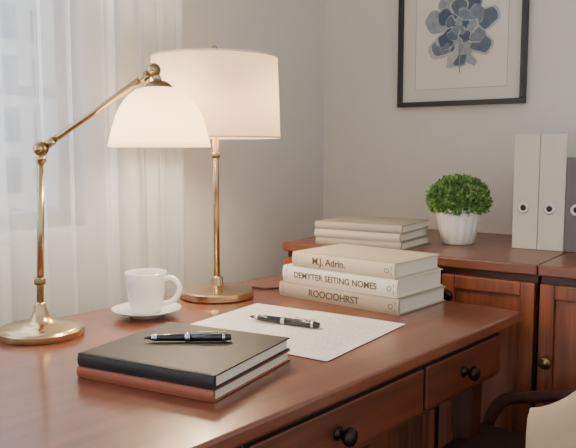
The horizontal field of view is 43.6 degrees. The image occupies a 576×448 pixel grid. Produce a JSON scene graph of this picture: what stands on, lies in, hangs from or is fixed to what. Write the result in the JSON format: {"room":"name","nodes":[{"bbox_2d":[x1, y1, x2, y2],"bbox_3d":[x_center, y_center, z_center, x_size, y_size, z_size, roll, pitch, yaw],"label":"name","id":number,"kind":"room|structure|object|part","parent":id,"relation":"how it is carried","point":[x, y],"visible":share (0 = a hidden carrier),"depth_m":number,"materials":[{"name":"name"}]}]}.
{"room":"home office","nodes":[
{"label":"home office","id":0,"kind":"room"},
{"bbox_2d":[182,0,323,285],"bbox_3d":[-1.092,-0.303,1.091,0.140,2.600,4.340,4,7,35],"label":"wall","id":1,"kind":"structure","parent":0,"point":[271,190],"depth_m":2.41,"materials":[{"name":"paint"}]},
{"bbox_2d":[0,0,184,326],"bbox_3d":[-0.906,-0.252,1.155,0.096,2.460,2.350,4,7,35],"label":"sheer curtain","id":2,"kind":"object","parent":1,"relation":"hanging from","point":[109,212],"visible":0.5,"depth_m":1.72,"materials":[{"name":"white fabric"}]},
{"bbox_2d":[323,0,575,234],"bbox_3d":[1.564,-0.375,1.786,3.400,2.600,0.140,4,7,35],"label":"wall","id":3,"kind":"structure","parent":0,"point":[381,158],"depth_m":2.52,"materials":[{"name":"paint"}]},
{"bbox_2d":[397,0,529,107],"bbox_3d":[0.565,-0.663,2.360,0.440,0.543,0.025,4,7,35],"label":"framed botanical print","id":4,"kind":"object","parent":3,"relation":"attached to","point":[451,52],"visible":1,"depth_m":2.36,"materials":[{"name":"black"}]},
{"bbox_3d":[0.298,1.115,0.253,5.393,0.050,5.587,0,6,0],"label":"floor","id":5,"kind":"structure","parent":0,"visible":0},
{"bbox_2d":[0,275,521,447],"bbox_3d":[-0.206,0.599,1.360,0.755,0.750,1.400,5,8,40],"label":"desk","id":6,"kind":"object","parent":5,"relation":"on","point":[444,351],"visible":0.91,"depth_m":1.16,"materials":[{"name":"brown wood"}]},
{"bbox_2d":[0,63,210,345],"bbox_3d":[-0.397,-0.040,1.353,0.497,0.524,0.262,0,6,0],"label":"desk lamp","id":7,"kind":"object","parent":6,"relation":"on","point":[156,114],"depth_m":1.34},
{"bbox_2d":[111,302,181,318],"bbox_3d":[-0.308,0.191,1.573,0.151,0.018,0.151,0,6,0],"label":"saucer","id":8,"kind":"object","parent":6,"relation":"on","point":[124,309],"visible":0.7,"depth_m":1.56,"materials":[{"name":"white ceramic"}]},
{"bbox_2d":[125,268,181,314],"bbox_3d":[-0.299,0.149,1.560,0.116,0.090,0.091,6,8,44],"label":"coffee mug","id":9,"kind":"object","parent":8,"relation":"on","point":[146,287],"visible":1,"depth_m":1.54,"materials":[{"name":"white ceramic"}]},
{"bbox_3d":[-0.250,0.144,1.556,0.045,0.069,0.010,1,6,12],"label":"handle","id":10,"kind":"part","parent":9,"relation":"part of","materials":[{"name":"white ceramic"}]},
{"bbox_2d":[76,350,290,402],"bbox_3d":[-0.166,0.230,1.191,0.258,0.018,0.242,3,7,27],"label":"notebook","id":11,"kind":"object","parent":6,"relation":"on","point":[197,393],"visible":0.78,"depth_m":1.09,"materials":[{"name":"brown leather"}]},
{"bbox_2d":[77,321,289,389],"bbox_3d":[-0.165,0.210,1.188,0.256,0.021,0.240,3,7,27],"label":"notebook","id":12,"kind":"object","parent":11,"relation":"on","point":[212,365],"visible":0.98,"depth_m":1.13,"materials":[{"name":"black leather"}]},
{"bbox_2d":[144,331,230,341],"bbox_3d":[-0.168,0.189,1.206,0.146,0.017,0.015,0,6,-2],"label":"ballpoint pen","id":13,"kind":"object","parent":12,"relation":"on","point":[201,335],"visible":1,"depth_m":1.20,"materials":[{"name":"black paint"}]},
{"bbox_2d":[150,45,280,303],"bbox_3d":[-0.128,-0.124,1.754,0.408,0.608,0.330,0,6,0],"label":"table lamp","id":14,"kind":"object","parent":6,"relation":"on","point":[235,92],"visible":0.87,"depth_m":1.60,"materials":[{"name":"white fabric"}]},
{"bbox_3d":[-0.175,-0.302,1.728,0.313,0.192,0.313,0,6,0],"label":"lamp shade","id":15,"kind":"part","parent":14,"relation":"part of","materials":[{"name":"fabric"}]},
{"bbox_3d":[-0.175,-0.119,1.747,0.015,0.510,0.015,0,6,0],"label":"stem","id":16,"kind":"part","parent":14,"relation":"part of","materials":[{"name":"gold metal"}]},
{"bbox_3d":[-0.045,0.163,1.887,0.264,0.009,0.055,-2,6,-16],"label":"cord","id":17,"kind":"part","parent":14,"relation":"part of","materials":[{"name":"black plastic"}]},
{"bbox_2d":[191,303,312,332],"bbox_3d":[-0.065,0.207,1.504,0.220,0.001,0.318,4,7,32],"label":"paper document","id":18,"kind":"object","parent":6,"relation":"on","point":[239,319],"visible":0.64,"depth_m":1.55,"materials":[{"name":"white paper"}]},
{"bbox_2d":[253,311,404,360],"bbox_3d":[0.064,0.214,1.420,0.220,0.001,0.318,4,7,34],"label":"paper document","id":19,"kind":"object","parent":6,"relation":"on","point":[337,334],"visible":0.79,"depth_m":1.41,"materials":[{"name":"white paper"}]},
{"bbox_2d":[249,314,319,328],"bbox_3d":[-0.009,0.198,1.484,0.164,0.019,0.016,3,7,29],"label":"ballpoint pen","id":20,"kind":"object","parent":19,"relation":"on","point":[300,322],"visible":1,"depth_m":1.47,"materials":[{"name":"black paint"}]},
{"bbox_3d":[0.097,0.326,1.162,0.009,0.083,0.464,5,8,40],"label":"drawer","id":21,"kind":"part","parent":6,"relation":"part of","materials":[{"name":"brown wood"}]},
{"bbox_3d":[0.091,0.331,1.123,0.033,0.031,0.031,5,8,40],"label":"drawer knob","id":22,"kind":"part","parent":6,"relation":"part of","materials":[{"name":"brown metal"}]},
{"bbox_2d":[279,280,445,315],"bbox_3d":[0.178,0.163,1.756,0.346,0.036,0.212,5,8,41],"label":"hardcover book","id":23,"kind":"object","parent":6,"relation":"on","point":[403,305],"visible":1,"depth_m":1.66,"materials":[{"name":"beige paper"}]},
{"bbox_2d":[283,263,442,298],"bbox_3d":[0.178,0.124,1.750,0.328,0.041,0.207,5,8,40],"label":"hardcover book","id":24,"kind":"object","parent":23,"relation":"on","point":[409,285],"visible":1,"depth_m":1.66,"materials":[{"name":"white paper"}]},
{"bbox_2d":[292,244,439,278],"bbox_3d":[0.186,0.087,1.739,0.294,0.035,0.199,5,8,41],"label":"hardcover book","id":25,"kind":"object","parent":24,"relation":"on","point":[347,258],"visible":1,"depth_m":1.68,"materials":[{"name":"beige paper"}]},
{"bbox_3d":[0.360,0.295,1.467,0.009,0.083,0.320,5,8,40],"label":"drawer","id":26,"kind":"part","parent":6,"relation":"part of","materials":[{"name":"brown wood"}]},
{"bbox_3d":[0.399,0.589,1.624,0.050,0.716,0.050,5,8,40],"label":"leg","id":27,"kind":"part","parent":6,"relation":"part of","materials":[{"name":"brown wood"}]},
{"bbox_3d":[0.367,0.298,1.443,0.033,0.031,0.031,5,8,40],"label":"drawer knob","id":28,"kind":"part","parent":6,"relation":"part of","materials":[{"name":"brown metal"}]},
{"bbox_2d":[282,229,575,447],"bbox_3d":[0.749,0.491,1.967,1.478,0.840,0.609,4,7,35],"label":"credenza","id":29,"kind":"object","parent":5,"relation":"on","point":[538,352],"visible":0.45,"depth_m":1.77,"materials":[{"name":"brown wood"}]},
{"bbox_3d":[0.092,0.462,2.103,0.235,0.720,0.021,4,7,35],"label":"door frame","id":30,"kind":"part","parent":29,"relation":"part of","materials":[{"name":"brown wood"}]},
{"bbox_2d":[316,235,429,249],"bbox_3d":[0.247,0.045,2.087,0.266,0.022,0.207,4,7,33],"label":"hardcover book","id":31,"kind":"object","parent":29,"relation":"on","point":[415,242],"visible":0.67,"depth_m":2.00,"materials":[{"name":"beige paper"}]},
{"bbox_2d":[314,227,427,241],"bbox_3d":[0.242,0.023,2.085,0.263,0.022,0.207,4,7,32],"label":"hardcover book","id":32,"kind":"object","parent":31,"relation":"on","point":[375,236],"visible":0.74,"depth_m":2.00,"materials":[{"name":"paper"}]},
{"bbox_2d":[315,215,428,233],"bbox_3d":[0.244,0.000,2.085,0.267,0.022,0.206,4,7,31],"label":"hardcover book","id":33,"kind":"object","parent":32,"relation":"on","point":[349,223],"visible":1,"depth_m":2.02,"materials":[{"name":"beige paper"}]},
{"bbox_3d":[0.296,0.476,1.966,0.167,0.652,0.011,4,7,35],"label":"door panel","id":34,"kind":"part","parent":29,"relation":"part of","materials":[{"name":"brown wood"}]},
{"bbox_3d":[0.293,0.477,1.962,0.235,0.720,0.021,4,7,35],"label":"door frame","id":35,"kind":"part","parent":29,"relation":"part of","materials":[{"name":"brown wood"}]},
{"bbox_3d":[0.404,0.180,1.822,0.031,0.031,0.029,4,7,35],"label":"knob","id":36,"kind":"part","parent":29,"relation":"part of","materials":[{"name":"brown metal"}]},
{"bbox_2d":[425,174,492,244],"bbox_3d":[0.493,-0.046,2.079,0.197,0.206,0.195,0,6,0],"label":"potted plant","id":37,"kind":"object","parent":29,"relation":"on","point":[458,224],"visible":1,"depth_m":2.03,"materials":[{"name":"green plant"}]},
{"bbox_3d":[0.492,0.005,2.083,0.130,0.104,0.130,0,6,0],"label":"ribbed pot","id":38,"kind":"part","parent":37,"relation":"part of","materials":[{"name":"white ceramic"}]},
{"bbox_3d":[0.498,0.491,1.824,0.167,0.652,0.011,4,7,35],"label":"door panel","id":39,"kind":"part","parent":29,"relation":"part of","materials":[{"name":"brown wood"}]},
{"bbox_3d":[0.495,0.491,1.820,0.235,0.720,0.021,4,7,35],"label":"door frame","id":40,"kind":"part","parent":29,"relation":"part of","materials":[{"name":"brown wood"}]},
{"bbox_2d":[512,134,540,248],"bbox_3d":[0.725,-0.099,2.070,0.068,0.312,0.272,4,7,35],"label":"ring binder","id":41,"kind":"object","parent":29,"relation":"on","point":[527,146],"visible":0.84,"depth_m":1.96,"materials":[{"name":"cardboard"}]},
{"bbox_3d":[0.605,0.326,1.695,0.031,0.031,0.029,4,7,35],"label":"knob","id":42,"kind":"part","parent":29,"relation":"part of","materials":[{"name":"gold metal"}]},
{"bbox_3d":[0.697,0.506,1.679,0.235,0.720,0.021,4,7,35],"label":"door frame","id":43,"kind":"part","parent":29,"relation":"part of","materials":[{"name":"brown wood"}]},
{"bbox_2d":[537,134,575,251],"bbox_3d":[0.782,-0.095,2.030,0.068,0.312,0.272,4,7,35],"label":"ring binder","id":44,"kind":"object","parent":29,"relation":"on","point":[555,148],"visible":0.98,"depth_m":1.92,"materials":[{"name":"cardboard"}]},
{"bbox_3d":[0.700,0.505,1.683,0.167,0.652,0.011,4,7,35],"label":"door panel","id":45,"kind":"part","parent":29,"relation":"part of","materials":[{"name":"brown wood"}]},
{"bbox_2d":[564,157,575,252],"bbox_3d":[0.839,-0.060,1.994,0.068,0.250,0.272,4,7,35],"label":"ring binder","id":46,"kind":"object","parent":29,"relation":"on","point":[570,206],"visible":1,"depth_m":1.90,"materials":[{"name":"grey cardboard"}]},
{"bbox_2d":[441,388,575,447],"bbox_3d":[0.478,0.585,1.432,0.438,0.767,0.517,5,8,40],"label":"armchair","id":47,"kind":"object","parent":5,"relation":"on","point":[553,425],"visible":0.98,"depth_m":1.55,"materials":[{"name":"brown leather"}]},
{"bbox_2d":[441,423,525,447],"bbox_3d":[0.439,0.516,1.459,0.310,0.055,0.400,5,8,40],"label":"seat cushion","id":48,"kind":"object","parent":47,"relation":"on","point":[490,436],"depth_m":1.58,"materials":[{"name":"brown leather"}]},
{"bbox_3d":[0.575,0.443,1.638,0.283,0.205,0.037,5,8,40],"label":"arm","id":49,"kind":"part","parent":47,"relation":"part of","materials":[{"name":"brown wood"}]}
]}

